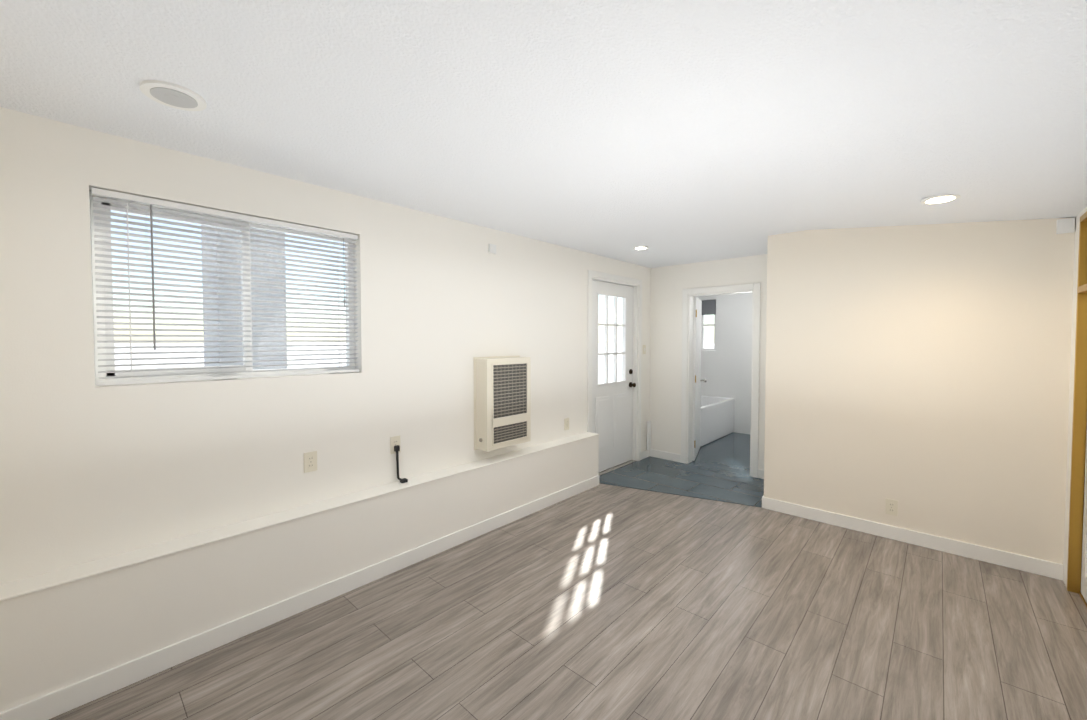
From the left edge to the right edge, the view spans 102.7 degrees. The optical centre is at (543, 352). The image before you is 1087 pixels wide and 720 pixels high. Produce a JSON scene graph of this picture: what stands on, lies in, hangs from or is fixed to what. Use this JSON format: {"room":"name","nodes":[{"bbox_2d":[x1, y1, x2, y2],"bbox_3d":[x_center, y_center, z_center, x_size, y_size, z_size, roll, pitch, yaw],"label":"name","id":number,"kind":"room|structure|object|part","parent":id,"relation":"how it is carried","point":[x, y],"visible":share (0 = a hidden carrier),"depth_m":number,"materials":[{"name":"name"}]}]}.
{"room":"empty living room","nodes":[
{"label":"empty living room","id":0,"kind":"room"},
{"bbox_2d":[0,107,650,584],"bbox_3d":[-0.535,0.046,3.586,0.150,2.700,5.715,2,2,42],"label":"wall","id":1,"kind":"structure","parent":0,"point":[90,469],"depth_m":2.29,"materials":[{"name":"white paint"}]},
{"bbox_2d":[89,191,354,384],"bbox_3d":[-1.647,-0.300,2.408,0.050,0.872,1.182,2,2,42],"label":"window","id":2,"kind":"structure","parent":1,"relation":"in","point":[95,307],"depth_m":2.19,"materials":[{"name":"white plastic"}]},
{"bbox_2d":[91,188,358,385],"bbox_3d":[-1.589,-0.299,2.355,0.036,0.868,1.174,2,2,42],"label":"window blind","id":3,"kind":"object","parent":2,"relation":"attached to","point":[161,203],"visible":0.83,"depth_m":2.24,"materials":[{"name":"white plastic"}]},
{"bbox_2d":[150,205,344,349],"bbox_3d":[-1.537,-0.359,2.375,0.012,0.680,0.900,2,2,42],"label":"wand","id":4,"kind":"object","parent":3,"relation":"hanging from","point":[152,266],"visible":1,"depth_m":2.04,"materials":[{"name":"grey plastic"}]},
{"bbox_2d":[304,451,316,472],"bbox_3d":[-1.373,0.646,2.564,0.009,0.116,0.072,2,2,42],"label":"electrical outlet","id":5,"kind":"object","parent":1,"relation":"attached to","point":[310,461],"visible":1,"depth_m":2.56,"materials":[{"name":"beige plastic"}]},
{"bbox_2d":[390,435,400,453],"bbox_3d":[-1.009,0.630,2.964,0.009,0.116,0.072,2,2,42],"label":"electrical outlet","id":6,"kind":"object","parent":1,"relation":"attached to","point":[394,440],"visible":0.92,"depth_m":2.95,"materials":[{"name":"beige plastic"}]},
{"bbox_2d":[394,445,407,482],"bbox_3d":[-0.970,0.758,2.956,0.066,0.248,0.063,2,2,42],"label":"plug","id":7,"kind":"object","parent":6,"relation":"attached to","point":[396,450],"visible":0.94,"depth_m":2.95,"materials":[{"name":"black plastic"}]},
{"bbox_2d":[488,244,495,253],"bbox_3d":[-0.418,-0.849,3.558,0.024,0.070,0.070,2,2,42],"label":"thermostat","id":8,"kind":"object","parent":1,"relation":"attached to","point":[491,248],"visible":0.98,"depth_m":3.54,"materials":[{"name":"white plastic"}]},
{"bbox_2d":[474,355,530,451],"bbox_3d":[-0.326,0.406,3.595,0.159,0.744,0.509,2,2,42],"label":"wall heater","id":9,"kind":"object","parent":1,"relation":"in","point":[502,401],"visible":1,"depth_m":3.48,"materials":[{"name":"beige metal"}]},
{"bbox_2d":[564,418,568,429],"bbox_3d":[0.233,0.715,4.330,0.009,0.116,0.072,2,2,42],"label":"electrical outlet","id":10,"kind":"object","parent":1,"relation":"attached to","point":[566,423],"visible":1,"depth_m":4.32,"materials":[{"name":"beige plastic"}]},
{"bbox_2d":[591,280,635,471],"bbox_3d":[0.798,0.274,5.001,0.120,2.130,0.940,2,2,42],"label":"entry door","id":11,"kind":"structure","parent":1,"relation":"in","point":[612,416],"depth_m":5.05,"materials":[{"name":"white paint"}]},
{"bbox_3d":[0.772,-0.151,5.018,0.005,0.988,0.560,2,2,42],"label":"glass","id":12,"kind":"part","parent":11,"relation":"part of","materials":[{"name":"glass"}]},
{"bbox_2d":[587,270,641,460],"bbox_3d":[0.779,0.239,5.023,0.166,2.230,1.100,2,2,42],"label":"door frame","id":13,"kind":"structure","parent":1,"relation":"attached to","point":[591,273],"depth_m":5.31,"materials":[{"name":"white paint"}]},
{"bbox_2d":[599,460,635,475],"bbox_3d":[0.773,1.347,5.060,0.150,0.012,0.940,2,2,42],"label":"sill","id":14,"kind":"structure","parent":1,"relation":"attached to","point":[615,467],"depth_m":5.07,"materials":[{"name":"grey metal"}]},
{"bbox_2d":[0,0,1086,267],"bbox_3d":[0.916,-1.015,2.104,4.250,0.593,5.905,2,2,42],"label":"ceiling","id":15,"kind":"structure","parent":0,"point":[672,132],"depth_m":1.62,"materials":[{"name":"white paint"}]},
{"bbox_2d":[140,80,206,110],"bbox_3d":[-1.374,-0.952,1.619,0.190,0.016,0.190,2,2,42],"label":"recessed light","id":16,"kind":"object","parent":15,"relation":"in","point":[172,95],"visible":0.98,"depth_m":1.60,"materials":[{"name":"white paint"}]},
{"bbox_2d":[634,246,647,249],"bbox_3d":[0.959,-1.029,4.281,0.140,0.016,0.140,2,2,42],"label":"recessed light","id":17,"kind":"object","parent":15,"relation":"in","point":[640,247],"visible":0.98,"depth_m":4.25,"materials":[{"name":"white paint"}]},
{"bbox_2d":[921,194,960,203],"bbox_3d":[2.287,-0.883,2.506,0.170,0.016,0.170,2,2,42],"label":"recessed light","id":18,"kind":"object","parent":15,"relation":"in","point":[940,198],"visible":0.94,"depth_m":2.49,"materials":[{"name":"white paint"}]},
{"bbox_2d":[49,483,1086,719],"bbox_3d":[0.599,1.491,2.385,5.000,0.120,5.785,2,2,42],"label":"floor","id":19,"kind":"structure","parent":0,"point":[600,601],"depth_m":2.20,"materials":[{"name":"laminate"}]},
{"bbox_2d":[0,435,598,711],"bbox_3d":[-0.852,1.153,3.048,0.150,0.518,4.055,2,2,42],"label":"wall","id":20,"kind":"structure","parent":19,"relation":"on","point":[57,637],"depth_m":2.17,"materials":[{"name":"white paint"}]},
{"bbox_2d":[0,432,598,601],"bbox_3d":[-0.849,0.888,3.037,0.158,0.012,4.055,2,2,42],"label":"wall cap","id":21,"kind":"object","parent":20,"relation":"on","point":[29,585],"visible":1,"depth_m":2.21,"materials":[{"name":"white paint"}]},
{"bbox_2d":[0,475,598,719],"bbox_3d":[-0.791,1.363,2.999,0.013,0.100,4.055,2,2,42],"label":"baseboard","id":22,"kind":"structure","parent":20,"relation":"attached to","point":[66,699],"depth_m":2.20,"materials":[{"name":"white paint"}]},
{"bbox_2d":[599,432,763,506],"bbox_3d":[2.190,1.398,5.503,2.150,0.125,3.660,2,2,42],"label":"floor","id":23,"kind":"structure","parent":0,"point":[700,480],"depth_m":4.79,"materials":[{"name":"tile"}]},
{"bbox_2d":[700,395,733,446],"bbox_3d":[2.399,1.022,6.712,0.604,0.554,1.364,2,2,42],"label":"bathtub","id":24,"kind":"object","parent":23,"relation":"on","point":[716,418],"visible":0.35,"depth_m":6.52,"materials":[{"name":"white ceramic"}]},
{"bbox_2d":[650,254,766,469],"bbox_3d":[1.848,-0.001,5.199,2.000,2.700,0.120,2,2,42],"label":"wall","id":25,"kind":"structure","parent":0,"point":[669,284],"depth_m":5.33,"materials":[{"name":"white paint"}]},
{"bbox_2d":[648,449,680,461],"bbox_3d":[1.517,1.292,5.446,0.428,0.100,0.016,2,2,42],"label":"baseboard","id":26,"kind":"structure","parent":25,"relation":"attached to","point":[653,453],"depth_m":5.44,"materials":[{"name":"white paint"}]},
{"bbox_2d":[692,296,706,460],"bbox_3d":[1.962,0.315,5.646,0.292,2.018,0.659,2,2,42],"label":"bathroom door","id":27,"kind":"structure","parent":25,"relation":"in","point":[697,373],"depth_m":5.44,"materials":[{"name":"white paint"}]},
{"bbox_3d":[1.986,0.316,5.625,0.039,2.018,0.680,1,2,25],"label":"panel","id":28,"kind":"part","parent":27,"relation":"part of","materials":[{"name":"white paint"}]},
{"bbox_2d":[681,283,760,477],"bbox_3d":[2.046,0.299,5.027,0.875,2.110,0.152,2,2,42],"label":"door frame","id":29,"kind":"structure","parent":25,"relation":"attached to","point":[756,287],"depth_m":5.09,"materials":[{"name":"white paint"}]},
{"bbox_2d":[699,293,751,433],"bbox_3d":[3.370,-0.047,6.794,1.900,2.700,0.100,2,2,42],"label":"wall","id":30,"kind":"structure","parent":0,"point":[726,368],"depth_m":7.01,"materials":[{"name":"white paint"}]},
{"bbox_2d":[701,300,715,349],"bbox_3d":[2.781,-0.457,7.309,0.252,0.842,0.076,2,2,42],"label":"bathroom window","id":31,"kind":"structure","parent":30,"relation":"in","point":[708,307],"depth_m":7.29,"materials":[{"name":"white plastic"}]},
{"bbox_2d":[701,300,715,314],"bbox_3d":[2.761,-0.752,7.278,0.248,0.247,0.016,2,2,42],"label":"shade","id":32,"kind":"object","parent":31,"relation":"attached to","point":[708,306],"depth_m":7.27,"materials":[{"name":"grey fabric"}]},
{"bbox_3d":[2.789,-0.458,7.317,0.194,0.784,0.004,2,2,42],"label":"glass","id":33,"kind":"part","parent":31,"relation":"part of","materials":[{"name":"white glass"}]},
{"bbox_2d":[764,217,1074,563],"bbox_3d":[2.920,0.061,3.073,2.450,2.700,0.150,2,2,42],"label":"wall","id":34,"kind":"structure","parent":0,"point":[920,374],"depth_m":3.12,"materials":[{"name":"white paint"}]},
{"bbox_2d":[885,498,897,515],"bbox_3d":[2.619,1.165,3.271,0.072,0.116,0.009,2,2,42],"label":"electrical outlet","id":35,"kind":"object","parent":34,"relation":"attached to","point":[891,507],"visible":1,"depth_m":3.27,"materials":[{"name":"beige plastic"}]},
{"bbox_2d":[762,495,1062,579],"bbox_3d":[2.595,1.355,3.298,1.743,0.100,0.016,2,2,42],"label":"baseboard","id":36,"kind":"structure","parent":34,"relation":"attached to","point":[1050,569],"depth_m":3.14,"materials":[{"name":"white paint"}]},
{"bbox_2d":[1056,218,1074,233],"bbox_3d":[3.202,-0.775,2.667,0.070,0.085,0.032,2,2,42],"label":"door chime","id":37,"kind":"object","parent":34,"relation":"attached to","point":[1067,225],"visible":0.98,"depth_m":2.66,"materials":[{"name":"white plastic"}]},
{"bbox_2d":[1063,207,1086,587],"bbox_3d":[1.687,0.123,0.903,0.090,2.700,5.020,2,2,42],"label":"wall","id":38,"kind":"structure","parent":0,"point":[1071,384],"depth_m":2.64,"materials":[{"name":"white paint"}]},
{"bbox_2d":[1067,211,1086,606],"bbox_3d":[1.871,0.358,1.115,0.094,2.218,3.886,2,2,42],"label":"closet frame","id":39,"kind":"object","parent":38,"relation":"attached to","point":[1077,484],"visible":0.96,"depth_m":2.55,"materials":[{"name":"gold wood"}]},
{"bbox_2d":[1081,430,1086,602],"bbox_3d":[3.016,0.544,2.352,0.030,1.744,0.463,2,2,42],"label":"bifold closet door","id":40,"kind":"structure","parent":38,"relation":"in","point":[1084,571],"depth_m":2.51,"materials":[{"name":"white paint"}]},
{"label":"outside","id":41,"kind":"structure","parent":0,"visible":0},
{"bbox_2d":[115,343,713,382],"bbox_3d":[-2.128,1.664,1.773,600.000,0.170,600.000,2,2,42],"label":"ground","id":42,"kind":"structure","parent":41,"point":[619,365],"depth_m":42.40,"materials":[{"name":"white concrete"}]},
{"bbox_2d":[201,225,286,369],"bbox_3d":[-5.423,-1.664,7.861,1.200,6.130,1.000,2,2,42],"label":"building","id":43,"kind":"structure","parent":42,"relation":"on","point":[239,318],"depth_m":7.51,"materials":[{"name":"grey"}]}
]}

